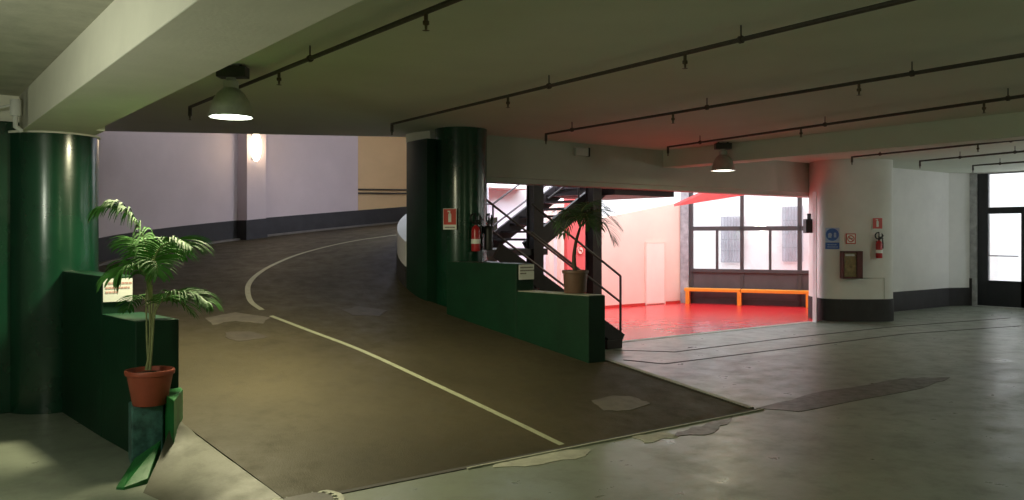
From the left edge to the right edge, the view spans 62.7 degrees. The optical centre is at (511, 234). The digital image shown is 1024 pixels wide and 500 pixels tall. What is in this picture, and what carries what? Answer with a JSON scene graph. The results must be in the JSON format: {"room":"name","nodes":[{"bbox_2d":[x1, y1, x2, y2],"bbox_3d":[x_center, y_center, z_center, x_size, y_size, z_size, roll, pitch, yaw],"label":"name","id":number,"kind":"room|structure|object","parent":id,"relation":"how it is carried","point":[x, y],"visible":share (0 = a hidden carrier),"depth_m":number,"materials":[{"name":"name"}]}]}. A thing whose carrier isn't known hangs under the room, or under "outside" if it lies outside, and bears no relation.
{"room":"parking garage","nodes":[
{"label":"parking garage","id":0,"kind":"room"},
{"bbox_2d":[0,121,18,413],"bbox_3d":[-7.325,0.290,5.600,7.000,2.620,0.250,0,0,-37],"label":"wall","id":1,"kind":"structure","parent":0,"point":[5,126],"depth_m":7.53,"materials":[{"name":"green paint"}]},
{"bbox_2d":[0,95,18,121],"bbox_3d":[-7.340,-1.150,5.620,7.000,0.300,0.200,0,0,-37],"label":"wall","id":2,"kind":"structure","parent":0,"point":[4,99],"depth_m":7.58,"materials":[{"name":"paint"}]},
{"bbox_2d":[0,0,113,95],"bbox_3d":[-2.352,-1.480,-1.014,7.020,0.440,17.200,0,0,-37],"label":"ceiling","id":3,"kind":"structure","parent":0,"point":[33,33],"depth_m":5.23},
{"bbox_2d":[62,270,178,451],"bbox_3d":[-3.312,0.988,6.952,0.304,1.325,2.134,0,0,-42],"label":"wall","id":4,"kind":"structure","parent":0,"point":[99,344],"depth_m":6.68,"materials":[{"name":"green paint"}]},
{"bbox_2d":[103,278,131,301],"bbox_3d":[-3.151,0.440,6.724,0.217,0.184,0.006,0,0,-37],"label":"notice","id":5,"kind":"object","parent":4,"relation":"attached to","point":[125,289],"visible":0.73,"depth_m":6.72,"materials":[{"name":"paper"}]},
{"bbox_2d":[97,131,357,237],"bbox_3d":[-5.100,-0.750,13.150,2.536,4.700,10.561,0,0,6],"label":"wall","id":6,"kind":"structure","parent":0,"point":[166,179],"depth_m":15.22,"materials":[{"name":"paint"}]},
{"bbox_2d":[238,134,265,219],"bbox_3d":[-4.988,-1.403,16.082,0.304,3.394,0.481,0,0,32],"label":"pilaster","id":7,"kind":"object","parent":6,"relation":"attached to","point":[251,173],"visible":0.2,"depth_m":15.90,"materials":[{"name":"paint"}]},
{"bbox_2d":[251,134,260,160],"bbox_3d":[-4.843,-1.672,15.922,0.192,0.560,0.192,0,0,31],"label":"wall lamp","id":8,"kind":"object","parent":7,"relation":"attached to","point":[256,140],"visible":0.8,"depth_m":15.85,"materials":[{"name":"beige"}]},
{"bbox_2d":[237,218,267,239],"bbox_3d":[-4.982,-0.013,16.078,0.320,0.619,0.536,0,0,32],"label":"baseboard","id":9,"kind":"structure","parent":6,"relation":"attached to","point":[256,228],"depth_m":15.90,"materials":[{"name":"paint"}]},
{"bbox_2d":[99,207,405,261],"bbox_3d":[-4.638,0.140,13.939,2.604,1.596,10.706,0,0,15],"label":"baseboard","id":10,"kind":"structure","parent":6,"relation":"attached to","point":[217,231],"depth_m":16.78,"materials":[{"name":"paint"}]},
{"bbox_2d":[358,136,405,209],"bbox_3d":[-2.807,-1.487,18.645,1.546,3.225,0.340,0,0,-30],"label":"wall","id":11,"kind":"structure","parent":0,"point":[381,160],"depth_m":18.46,"materials":[{"name":"paint"}]},
{"bbox_2d":[358,189,405,193],"bbox_3d":[-2.702,-0.955,18.463,1.472,0.146,0.075,0,0,-30],"label":"pipe","id":12,"kind":"object","parent":11,"relation":"attached to","point":[358,189],"visible":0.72,"depth_m":18.39,"materials":[{"name":"metal"}]},
{"bbox_2d":[406,138,435,302],"bbox_3d":[-1.185,0.170,11.273,0.259,2.860,0.597,0,0,-37],"label":"wall","id":13,"kind":"structure","parent":0,"point":[420,154],"depth_m":11.08,"materials":[{"name":"paint"}]},
{"bbox_2d":[489,183,525,189],"bbox_3d":[-0.380,-0.975,16.340,1.600,0.150,0.800,0,0,-37],"label":"ceiling","id":14,"kind":"structure","parent":0,"point":[491,186],"depth_m":16.13,"materials":[{"name":"paint"}]},
{"bbox_2d":[0,303,1023,499],"bbox_3d":[4.140,1.699,6.980,27.000,0.202,22.200,0,0,-37],"label":"floor","id":15,"kind":"structure","parent":0,"point":[961,436],"depth_m":6.78,"materials":[{"name":"concrete"}]},
{"bbox_2d":[10,132,98,414],"bbox_3d":[-4.301,0.335,7.880,0.770,2.530,0.770,0,0,-37],"label":"pillar","id":16,"kind":"structure","parent":15,"relation":"on","point":[54,177],"depth_m":7.53,"materials":[{"name":"green paint"}]},
{"bbox_2d":[8,130,100,139],"bbox_3d":[-4.301,-0.925,7.880,0.800,0.020,0.800,0,0,-37],"label":"trim","id":17,"kind":"structure","parent":16,"relation":"attached to","point":[11,131],"depth_m":7.54,"materials":[{"name":"paint"}]},
{"bbox_2d":[19,91,104,134],"bbox_3d":[-4.210,-1.175,7.780,0.600,0.490,1.100,0,0,-37],"label":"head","id":18,"kind":"structure","parent":16,"relation":"on","point":[102,129],"depth_m":7.49},
{"bbox_2d":[0,99,23,132],"bbox_3d":[-4.671,-1.039,7.175,0.878,0.291,0.089,0,0,-28],"label":"conduit","id":19,"kind":"object","parent":18,"relation":"attached to","point":[15,104],"visible":1,"depth_m":7.32,"materials":[{"name":"white paint"}]},
{"bbox_2d":[116,440,160,489],"bbox_3d":[-2.466,1.526,5.571,0.171,0.187,0.585,0,0,-13],"label":"kerb","id":20,"kind":"object","parent":15,"relation":"on","point":[139,472],"visible":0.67,"depth_m":5.52,"materials":[{"name":"green paint"}]},
{"bbox_2d":[128,401,162,463],"bbox_3d":[-2.619,1.403,5.992,0.228,0.415,0.250,0,0,-37],"label":"pedestal","id":21,"kind":"object","parent":15,"relation":"on","point":[145,424],"visible":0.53,"depth_m":5.88,"materials":[{"name":"teal paint"}]},
{"bbox_2d":[87,199,224,406],"bbox_3d":[-2.577,0.475,5.981,0.861,1.439,1.145,0,0,-37],"label":"potted palm","id":22,"kind":"object","parent":21,"relation":"on","point":[149,385],"visible":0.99,"depth_m":5.85,"materials":[{"name":"plant"}]},
{"bbox_2d":[124,366,174,406],"bbox_3d":[-2.561,1.073,5.950,0.334,0.245,0.334,0,0,-37],"label":"pot","id":23,"kind":"object","parent":22,"relation":"attached to","point":[149,386],"depth_m":5.84,"materials":[{"name":"ceramic"}]},
{"bbox_2d":[163,387,182,445],"bbox_3d":[-2.393,1.393,6.020,0.184,0.515,0.497,0,0,-37],"label":"kerb","id":24,"kind":"object","parent":15,"relation":"on","point":[173,408],"visible":0.36,"depth_m":5.92,"materials":[{"name":"green paint"}]},
{"bbox_2d":[143,421,282,499],"bbox_3d":[-2.126,1.432,5.457,0.566,0.344,1.656,0,0,-45],"label":"apron","id":25,"kind":"object","parent":15,"relation":"on","point":[189,467],"visible":0.81,"depth_m":5.37,"materials":[{"name":"concrete"}]},
{"bbox_2d":[273,490,344,499],"bbox_3d":[-1.222,1.595,5.040,0.430,0.015,0.430,0,0,-37],"label":"manhole cover","id":26,"kind":"object","parent":15,"relation":"on","point":[319,495],"visible":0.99,"depth_m":5.11,"materials":[{"name":"grey metal"}]},
{"bbox_2d":[99,217,750,498],"bbox_3d":[-2.661,0.694,11.574,6.618,2.012,13.208,0,0,-19],"label":"ramp","id":27,"kind":"object","parent":15,"relation":"on","point":[301,411],"visible":0.69,"depth_m":7.68,"materials":[{"name":"asphalt"}]},
{"bbox_2d":[205,312,269,324],"bbox_3d":[-2.981,0.911,9.164,0.683,0.094,0.552,0,0,-37],"label":"floor patch","id":28,"kind":"object","parent":27,"relation":"on","point":[240,317],"visible":1,"depth_m":9.15,"materials":[{"name":"grey concrete"}]},
{"bbox_2d":[225,331,266,340],"bbox_3d":[-2.724,1.021,8.518,0.356,0.064,0.375,0,0,43],"label":"floor patch","id":29,"kind":"object","parent":27,"relation":"on","point":[235,335],"visible":1,"depth_m":8.50,"materials":[{"name":"grey concrete"}]},
{"bbox_2d":[99,221,398,266],"bbox_3d":[-4.603,0.296,13.930,2.637,1.286,10.675,0,0,15],"label":"kerb","id":30,"kind":"object","parent":27,"relation":"on","point":[286,233],"visible":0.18,"depth_m":16.76,"materials":[{"name":"grey concrete"}]},
{"bbox_2d":[341,306,387,315],"bbox_3d":[-1.782,0.915,10.040,0.499,0.088,0.473,0,0,10],"label":"floor patch","id":31,"kind":"object","parent":27,"relation":"on","point":[357,310],"visible":1,"depth_m":10.04,"materials":[{"name":"grey concrete"}]},
{"bbox_2d":[245,235,563,444],"bbox_3d":[-1.978,0.791,10.210,2.458,1.597,8.700,0,0,-16],"label":"lane line","id":32,"kind":"object","parent":27,"relation":"on","point":[248,285],"visible":0.98,"depth_m":8.14,"materials":[{"name":"paint"}]},
{"bbox_2d":[397,185,487,265],"bbox_3d":[-1.216,0.078,13.127,0.775,1.864,3.242,0,0,17],"label":"wall","id":33,"kind":"structure","parent":27,"relation":"on","point":[401,227],"depth_m":11.91,"materials":[{"name":"white paint"}]},
{"bbox_2d":[396,249,405,286],"bbox_3d":[-1.285,0.248,13.148,0.653,1.524,3.258,0,0,17],"label":"baseboard","id":34,"kind":"structure","parent":33,"relation":"attached to","point":[400,267],"depth_m":11.70,"materials":[{"name":"paint"}]},
{"bbox_2d":[591,396,650,410],"bbox_3d":[0.954,1.501,7.508,0.566,0.062,0.353,0,0,-37],"label":"ramp patch","id":35,"kind":"object","parent":27,"relation":"on","point":[613,403],"visible":1,"depth_m":7.50,"materials":[{"name":"grey concrete"}]},
{"bbox_2d":[605,358,753,408],"bbox_3d":[0.732,1.286,9.211,0.089,0.728,4.193,0,0,-45],"label":"kerb","id":36,"kind":"object","parent":27,"relation":"on","point":[606,359],"visible":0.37,"depth_m":8.27,"materials":[{"name":"grey concrete"}]},
{"bbox_2d":[435,127,486,306],"bbox_3d":[-0.679,0.100,11.200,0.692,3.000,0.692,0,0,-37],"label":"pillar","id":37,"kind":"structure","parent":15,"relation":"on","point":[461,152],"depth_m":10.90,"materials":[{"name":"green paint"}]},
{"bbox_2d":[443,208,456,229],"bbox_3d":[-0.801,-0.206,10.840,0.187,0.271,0.010,0,0,19],"label":"fire sign","id":38,"kind":"object","parent":37,"relation":"attached to","point":[449,215],"visible":1,"depth_m":10.84,"materials":[{"name":"red plastic"}]},
{"bbox_2d":[470,213,481,250],"bbox_3d":[-0.461,-0.040,10.826,0.141,0.495,0.150,0,0,9],"label":"fire extinguisher","id":39,"kind":"object","parent":37,"relation":"attached to","point":[476,232],"visible":1,"depth_m":10.79,"materials":[{"name":"red metal"}]},
{"bbox_2d":[483,213,492,249],"bbox_3d":[-0.301,-0.045,10.993,0.138,0.484,0.147,0,0,-22],"label":"fire extinguisher","id":40,"kind":"object","parent":37,"relation":"attached to","point":[487,230],"visible":1,"depth_m":10.95,"materials":[{"name":"black metal"}]},
{"bbox_2d":[492,448,590,467],"bbox_3d":[0.241,1.599,6.011,0.874,0.006,0.285,0,0,-37],"label":"floor patch","id":41,"kind":"structure","parent":15,"relation":"on","point":[568,454],"depth_m":6.01,"materials":[{"name":"grey concrete"}]},
{"bbox_2d":[329,409,756,494],"bbox_3d":[0.522,1.600,6.404,4.320,0.012,0.050,0,0,-37],"label":"joint","id":42,"kind":"object","parent":15,"relation":"on","point":[463,467],"visible":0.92,"depth_m":5.72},
{"bbox_2d":[485,185,673,349],"bbox_3d":[0.781,-0.050,13.267,4.870,3.300,3.110,0,0,-37],"label":"staircase","id":43,"kind":"structure","parent":15,"relation":"on","point":[539,234],"depth_m":13.30,"materials":[{"name":"metal"}]},
{"bbox_2d":[466,409,763,469],"bbox_3d":[0.995,1.599,6.715,3.250,0.022,0.020,0,0,-37],"label":"edging","id":44,"kind":"object","parent":15,"relation":"on","point":[722,417],"visible":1,"depth_m":6.54,"materials":[{"name":"grey concrete"}]},
{"bbox_2d":[632,431,677,442],"bbox_3d":[1.141,1.599,6.651,0.398,0.006,0.266,0,0,-27],"label":"floor patch","id":45,"kind":"structure","parent":15,"relation":"on","point":[649,438],"depth_m":6.66,"materials":[{"name":"grey concrete"}]},
{"bbox_2d":[675,416,732,436],"bbox_3d":[1.652,1.599,7.000,0.239,0.006,1.034,0,0,41],"label":"floor patch","id":46,"kind":"structure","parent":15,"relation":"on","point":[710,427],"depth_m":6.90,"materials":[{"name":"grey concrete"}]},
{"bbox_2d":[622,321,810,342],"bbox_3d":[3.472,1.602,13.954,5.100,0.016,0.120,0,0,-37],"label":"threshold","id":47,"kind":"object","parent":15,"relation":"on","point":[807,321],"visible":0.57,"depth_m":13.76,"materials":[{"name":"grey concrete"}]},
{"bbox_2d":[684,287,808,307],"bbox_3d":[5.360,1.415,19.090,2.861,0.370,0.240,0,0,23],"label":"bench","id":48,"kind":"object","parent":15,"relation":"on","point":[687,290],"visible":0.84,"depth_m":19.05,"materials":[{"name":"orange paint"}]},
{"bbox_2d":[623,318,1004,351],"bbox_3d":[5.618,1.599,13.739,9.366,0.006,0.609,0,0,-29],"label":"joint","id":49,"kind":"object","parent":15,"relation":"on","point":[999,318],"visible":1,"depth_m":13.10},
{"bbox_2d":[813,191,816,321],"bbox_3d":[5.619,0.400,15.609,0.077,2.400,0.496,0,0,20],"label":"trim","id":50,"kind":"structure","parent":15,"relation":"on","point":[814,192],"depth_m":15.41,"materials":[{"name":"white paint"}]},
{"bbox_2d":[803,214,812,232],"bbox_3d":[5.554,-0.217,15.615,0.294,0.360,0.189,0,0,-16],"label":"wall speaker","id":51,"kind":"object","parent":50,"relation":"attached to","point":[807,223],"visible":0.95,"depth_m":15.52,"materials":[{"name":"plastic"}]},
{"bbox_2d":[627,326,1014,363],"bbox_3d":[5.241,1.599,12.660,8.522,0.006,0.539,0,0,-30],"label":"joint","id":52,"kind":"object","parent":15,"relation":"on","point":[1007,326],"visible":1,"depth_m":12.04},
{"bbox_2d":[808,295,893,321],"bbox_3d":[6.470,1.393,16.100,1.424,0.415,1.224,0,0,1],"label":"baseboard","id":53,"kind":"object","parent":15,"relation":"on","point":[836,310],"visible":0.77,"depth_m":15.51,"materials":[{"name":"paint"}]},
{"bbox_2d":[809,159,892,298],"bbox_3d":[6.470,0.100,16.100,1.400,3.000,1.200,0,0,1],"label":"pier","id":54,"kind":"object","parent":15,"relation":"on","point":[849,196],"visible":0.73,"depth_m":15.52,"materials":[{"name":"white paint"}]},
{"bbox_2d":[825,228,838,248],"bbox_3d":[5.929,0.063,15.566,0.245,0.393,0.010,0,0,29],"label":"sign","id":55,"kind":"object","parent":54,"relation":"attached to","point":[831,234],"visible":1,"depth_m":15.57,"materials":[{"name":"blue plastic"}]},
{"bbox_2d":[846,233,855,243],"bbox_3d":[6.240,0.068,15.488,0.177,0.192,0.010,0,0,3],"label":"prohibition sign","id":56,"kind":"object","parent":54,"relation":"attached to","point":[850,237],"visible":1,"depth_m":15.49,"materials":[{"name":"plastic"}]},
{"bbox_2d":[840,251,862,278],"bbox_3d":[6.217,0.544,15.411,0.354,0.501,0.190,0,0,3],"label":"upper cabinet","id":57,"kind":"object","parent":54,"relation":"attached to","point":[851,262],"visible":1,"depth_m":15.36,"materials":[{"name":"wood"}]},
{"bbox_2d":[872,218,882,228],"bbox_3d":[6.731,-0.212,15.489,0.194,0.212,0.010,0,0,-3],"label":"fire sign","id":58,"kind":"object","parent":54,"relation":"attached to","point":[877,223],"visible":1,"depth_m":15.49,"materials":[{"name":"red plastic"}]},
{"bbox_2d":[875,232,883,257],"bbox_3d":[6.738,0.182,15.426,0.138,0.484,0.147,0,0,35],"label":"fire extinguisher","id":59,"kind":"object","parent":54,"relation":"attached to","point":[879,245],"visible":1,"depth_m":15.40,"materials":[{"name":"red metal"}]},
{"bbox_2d":[757,377,949,411],"bbox_3d":[3.599,1.599,8.588,3.148,0.006,0.518,0,0,-37],"label":"floor patch","id":60,"kind":"structure","parent":15,"relation":"on","point":[826,398],"depth_m":8.47,"materials":[{"name":"grey concrete"}]},
{"bbox_2d":[973,305,1023,309],"bbox_3d":[11.470,1.590,17.582,0.350,0.020,3.400,0,0,-37],"label":"threshold","id":61,"kind":"object","parent":15,"relation":"on","point":[973,305],"visible":1,"depth_m":18.45,"materials":[{"name":"grey stone"}]},
{"bbox_2d":[447,261,604,362],"bbox_3d":[0.094,0.988,9.603,0.248,1.325,2.302,0,0,-45],"label":"wall","id":62,"kind":"structure","parent":0,"point":[488,295],"depth_m":9.42,"materials":[{"name":"green paint"}]},
{"bbox_2d":[519,264,533,279],"bbox_3d":[0.165,0.420,9.548,0.215,0.170,0.006,0,0,-37],"label":"notice","id":63,"kind":"object","parent":62,"relation":"attached to","point":[526,271],"visible":1,"depth_m":9.54,"materials":[{"name":"paper"}]},
{"bbox_2d":[520,290,601,295],"bbox_3d":[0.517,0.631,9.169,0.218,0.007,1.066,0,0,-44],"label":"coping","id":64,"kind":"object","parent":62,"relation":"on","point":[535,291],"visible":0.93,"depth_m":9.15},
{"bbox_2d":[550,200,622,293],"bbox_3d":[0.825,0.124,9.118,0.793,1.005,1.038,0,0,15],"label":"potted palm","id":65,"kind":"object","parent":64,"relation":"on","point":[575,281],"visible":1,"depth_m":8.99,"materials":[{"name":"green plant"}]},
{"bbox_2d":[562,270,588,293],"bbox_3d":[0.685,0.503,9.100,0.292,0.245,0.292,0,0,-37],"label":"pot","id":66,"kind":"object","parent":65,"relation":"attached to","point":[575,281],"depth_m":8.99,"materials":[{"name":"brown ceramic"}]},
{"bbox_2d":[105,0,1023,172],"bbox_3d":[7.030,-1.550,8.460,19.400,0.300,21.100,0,0,-37],"label":"ceiling","id":67,"kind":"structure","parent":0,"point":[472,51],"depth_m":7.25,"materials":[{"name":"paint"}]},
{"bbox_2d":[20,0,361,133],"bbox_3d":[0.787,-1.190,1.059,0.530,0.520,16.750,0,0,-37],"label":"ceiling beam","id":68,"kind":"structure","parent":67,"relation":"attached to","point":[135,54],"depth_m":4.48,"materials":[{"name":"paint"}]},
{"bbox_2d":[207,64,253,119],"bbox_3d":[-2.316,-1.184,6.930,0.368,0.442,0.368,0,0,-37],"label":"pendant lamp","id":69,"kind":"object","parent":67,"relation":"hanging from","point":[229,103],"visible":0.98,"depth_m":6.86,"materials":[{"name":"metal"}]},
{"bbox_2d":[210,114,250,118],"bbox_3d":[-2.316,-0.975,6.930,0.332,0.024,0.332,0,0,-37],"label":"diffuser","id":70,"kind":"object","parent":69,"relation":"attached to","point":[215,116],"depth_m":6.88,"materials":[{"name":"white plastic"}]},
{"bbox_2d":[188,0,462,119],"bbox_3d":[-0.891,-1.282,5.410,0.052,0.228,7.903,0,0,-37],"label":"pipe","id":71,"kind":"object","parent":67,"relation":"attached to","point":[424,12],"visible":1,"depth_m":5.64,"materials":[{"name":"metal"}]},
{"bbox_2d":[406,131,434,142],"bbox_3d":[-1.183,-1.335,11.550,0.478,0.170,0.300,0,0,40],"label":"ceiling beam","id":72,"kind":"structure","parent":67,"relation":"attached to","point":[414,136],"depth_m":11.42,"materials":[{"name":"paint"}]},
{"bbox_2d":[487,135,808,197],"bbox_3d":[2.905,-1.100,14.460,9.200,0.700,0.350,0,0,-37],"label":"ceiling beam","id":73,"kind":"structure","parent":67,"relation":"attached to","point":[510,160],"depth_m":13.39,"materials":[{"name":"grey paint"}]},
{"bbox_2d":[574,147,589,156],"bbox_3d":[1.065,-1.267,12.818,0.275,0.135,0.075,0,0,-37],"label":"emergency light","id":74,"kind":"object","parent":73,"relation":"attached to","point":[578,151],"visible":1,"depth_m":12.78,"materials":[{"name":"plastic"}]},
{"bbox_2d":[390,0,915,134],"bbox_3d":[1.230,-1.282,6.023,0.052,0.228,9.330,0,0,-35],"label":"pipe","id":75,"kind":"object","parent":67,"relation":"attached to","point":[740,39],"visible":1,"depth_m":5.94,"materials":[{"name":"metal"}]},
{"bbox_2d":[711,142,734,171],"bbox_3d":[3.186,-1.184,12.700,0.368,0.442,0.368,0,0,-37],"label":"pendant lamp","id":76,"kind":"object","parent":67,"relation":"hanging from","point":[722,162],"visible":1,"depth_m":12.63,"materials":[{"name":"metal"}]},
{"bbox_2d":[545,53,1023,143],"bbox_3d":[2.911,-1.282,7.220,0.052,0.228,8.781,0,0,-34],"label":"pipe","id":77,"kind":"object","parent":67,"relation":"attached to","point":[912,72],"visible":1,"depth_m":7.38,"materials":[{"name":"metal"}]},
{"bbox_2d":[663,112,1023,167],"bbox_3d":[7.938,-1.285,6.991,0.350,0.330,17.660,0,0,-37],"label":"ceiling beam","id":78,"kind":"structure","parent":67,"relation":"attached to","point":[1008,126],"depth_m":11.08,"materials":[{"name":"paint"}]},
{"bbox_2d":[667,88,1023,155],"bbox_3d":[4.260,-1.282,8.836,0.052,0.228,8.210,0,0,-29],"label":"pipe","id":79,"kind":"object","parent":67,"relation":"attached to","point":[1007,98],"visible":1,"depth_m":9.28,"materials":[{"name":"metal"}]},
{"bbox_2d":[851,139,1023,164],"bbox_3d":[6.752,-1.282,11.833,0.052,0.228,4.914,0,0,-26],"label":"pipe","id":80,"kind":"object","parent":67,"relation":"attached to","point":[977,144],"visible":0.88,"depth_m":12.60,"materials":[{"name":"metal"}]},
{"bbox_2d":[919,150,1023,166],"bbox_3d":[7.973,-1.282,13.018,0.052,0.228,3.902,0,0,-25],"label":"pipe","id":81,"kind":"object","parent":67,"relation":"attached to","point":[1015,151],"visible":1,"depth_m":13.84,"materials":[{"name":"metal"}]},
{"bbox_2d":[972,161,1023,172],"bbox_3d":[9.108,-1.282,14.911,0.052,0.228,1.942,0,0,-31],"label":"pipe","id":82,"kind":"object","parent":67,"relation":"attached to","point":[999,163],"visible":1,"depth_m":15.34,"materials":[{"name":"metal"}]},
{"bbox_2d":[489,186,679,305],"bbox_3d":[1.619,0.250,18.246,6.086,2.800,0.250,0,0,-37],"label":"wall","id":83,"kind":"structure","parent":0,"point":[659,223],"depth_m":18.89,"materials":[{"name":"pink paint"}]},
{"bbox_2d":[546,204,553,281],"bbox_3d":[0.781,0.450,17.386,0.107,2.300,0.120,0,0,-37],"label":"trim","id":84,"kind":"structure","parent":83,"relation":"attached to","point":[550,257],"depth_m":17.34,"materials":[{"name":"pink paint"}]},
{"bbox_2d":[557,204,563,288],"bbox_3d":[1.013,0.450,17.560,0.095,2.300,0.120,0,0,-37],"label":"trim","id":85,"kind":"structure","parent":83,"relation":"attached to","point":[560,242],"depth_m":17.51,"materials":[{"name":"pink paint"}]},
{"bbox_2d":[564,199,584,269],"bbox_3d":[1.382,0.400,17.834,0.650,2.400,0.125,0,0,-37],"label":"panel","id":86,"kind":"object","parent":83,"relation":"attached to","point":[568,244],"visible":0.14,"depth_m":17.69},
{"bbox_2d":[577,246,583,254],"bbox_3d":[1.445,0.328,17.791,0.186,0.186,0.028,0,0,-37],"label":"round sign","id":87,"kind":"object","parent":86,"relation":"attached to","point":[580,250],"visible":0.99,"depth_m":17.78,"materials":[{"name":"pink paint"}]},
{"bbox_2d":[605,300,680,307],"bbox_3d":[1.663,1.573,18.104,5.986,0.055,0.030,0,0,-37],"label":"baseboard","id":88,"kind":"structure","parent":83,"relation":"attached to","point":[679,301],"depth_m":18.88,"materials":[{"name":"red paint"}]},
{"bbox_2d":[645,242,665,304],"bbox_3d":[3.295,0.877,19.320,0.653,1.446,0.022,0,0,-37],"label":"door","id":89,"kind":"structure","parent":83,"relation":"in","point":[655,252],"depth_m":19.31,"materials":[{"name":"paint"}]},
{"bbox_2d":[674,193,742,205],"bbox_3d":[4.905,-0.995,18.354,3.022,0.683,0.290,0,0,44],"label":"roof panel","id":90,"kind":"object","parent":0,"point":[699,197],"visible":0.21,"depth_m":18.85,"materials":[{"name":"red metal"}]},
{"bbox_2d":[680,192,808,306],"bbox_3d":[5.743,-0.200,19.259,3.710,3.600,0.370,0,0,23],"label":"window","id":91,"kind":"structure","parent":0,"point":[741,278],"depth_m":19.34,"materials":[{"name":"paint"}]},
{"bbox_2d":[893,168,969,291],"bbox_3d":[8.300,0.090,17.850,5.500,3.020,0.600,0,0,-37],"label":"wall","id":92,"kind":"structure","parent":0,"point":[931,210],"depth_m":18.44,"materials":[{"name":"white paint"}]},
{"bbox_2d":[893,287,969,311],"bbox_3d":[8.220,1.395,17.739,5.236,0.410,0.282,0,0,-34],"label":"baseboard","id":93,"kind":"structure","parent":92,"relation":"attached to","point":[941,297],"depth_m":18.44,"materials":[{"name":"paint"}]},
{"bbox_2d":[969,278,971,305],"bbox_3d":[10.404,1.290,19.078,0.060,0.620,0.080,0,0,-37],"label":"trim","id":94,"kind":"structure","parent":92,"relation":"attached to","point":[970,279],"depth_m":19.05,"materials":[{"name":"paint"}]},
{"bbox_2d":[970,173,977,305],"bbox_3d":[10.560,0.100,19.129,0.350,3.000,0.166,0,0,-37],"label":"door frame","id":95,"kind":"structure","parent":92,"relation":"attached to","point":[973,176],"depth_m":18.99,"materials":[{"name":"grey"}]},
{"bbox_2d":[977,170,1023,173],"bbox_3d":[15.695,0.090,12.324,0.300,3.020,16.884,0,0,-37],"label":"wall door","id":96,"kind":"structure","parent":92,"relation":"in","point":[1022,170],"depth_m":18.61,"materials":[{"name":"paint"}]},
{"bbox_2d":[978,171,1023,307],"bbox_3d":[11.537,0.110,17.633,0.162,2.980,3.400,0,0,-37],"label":"door","id":97,"kind":"structure","parent":96,"relation":"attached to","point":[990,292],"depth_m":18.82,"materials":[{"name":"paint"}]},
{"label":"outside","id":98,"kind":"structure","parent":0,"visible":0},
{"bbox_3d":[19.030,1.875,14.960,7.600,0.050,17.100,0,0,-37],"label":"street","id":99,"kind":"object","parent":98,"visible":0},
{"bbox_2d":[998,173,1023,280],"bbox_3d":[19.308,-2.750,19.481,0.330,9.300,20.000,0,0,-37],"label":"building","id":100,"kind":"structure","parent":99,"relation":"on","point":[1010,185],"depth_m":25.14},
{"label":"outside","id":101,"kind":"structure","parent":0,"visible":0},
{"bbox_3d":[10.000,1.925,30.000,28.000,0.050,24.000,0,0,-37],"label":"ground","id":102,"kind":"structure","parent":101,"visible":0},
{"bbox_2d":[602,174,997,279],"bbox_3d":[7.012,-1.750,23.745,11.689,7.300,0.420,0,0,23],"label":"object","id":103,"kind":"structure","parent":102,"relation":"on","point":[758,210],"depth_m":23.74,"materials":[{"name":"metal"}]},
{"bbox_2d":[721,216,739,262],"bbox_3d":[6.239,0.128,23.863,0.609,1.306,0.030,0,0,23],"label":"grille","id":104,"kind":"object","parent":103,"relation":"attached to","point":[730,240],"depth_m":23.93,"materials":[{"name":"metal"}]},
{"bbox_2d":[782,206,802,261],"bbox_3d":[7.748,-0.028,23.219,0.552,1.521,0.030,0,0,23],"label":"grille","id":105,"kind":"object","parent":103,"relation":"attached to","point":[789,213],"depth_m":23.29,"materials":[{"name":"metal"}]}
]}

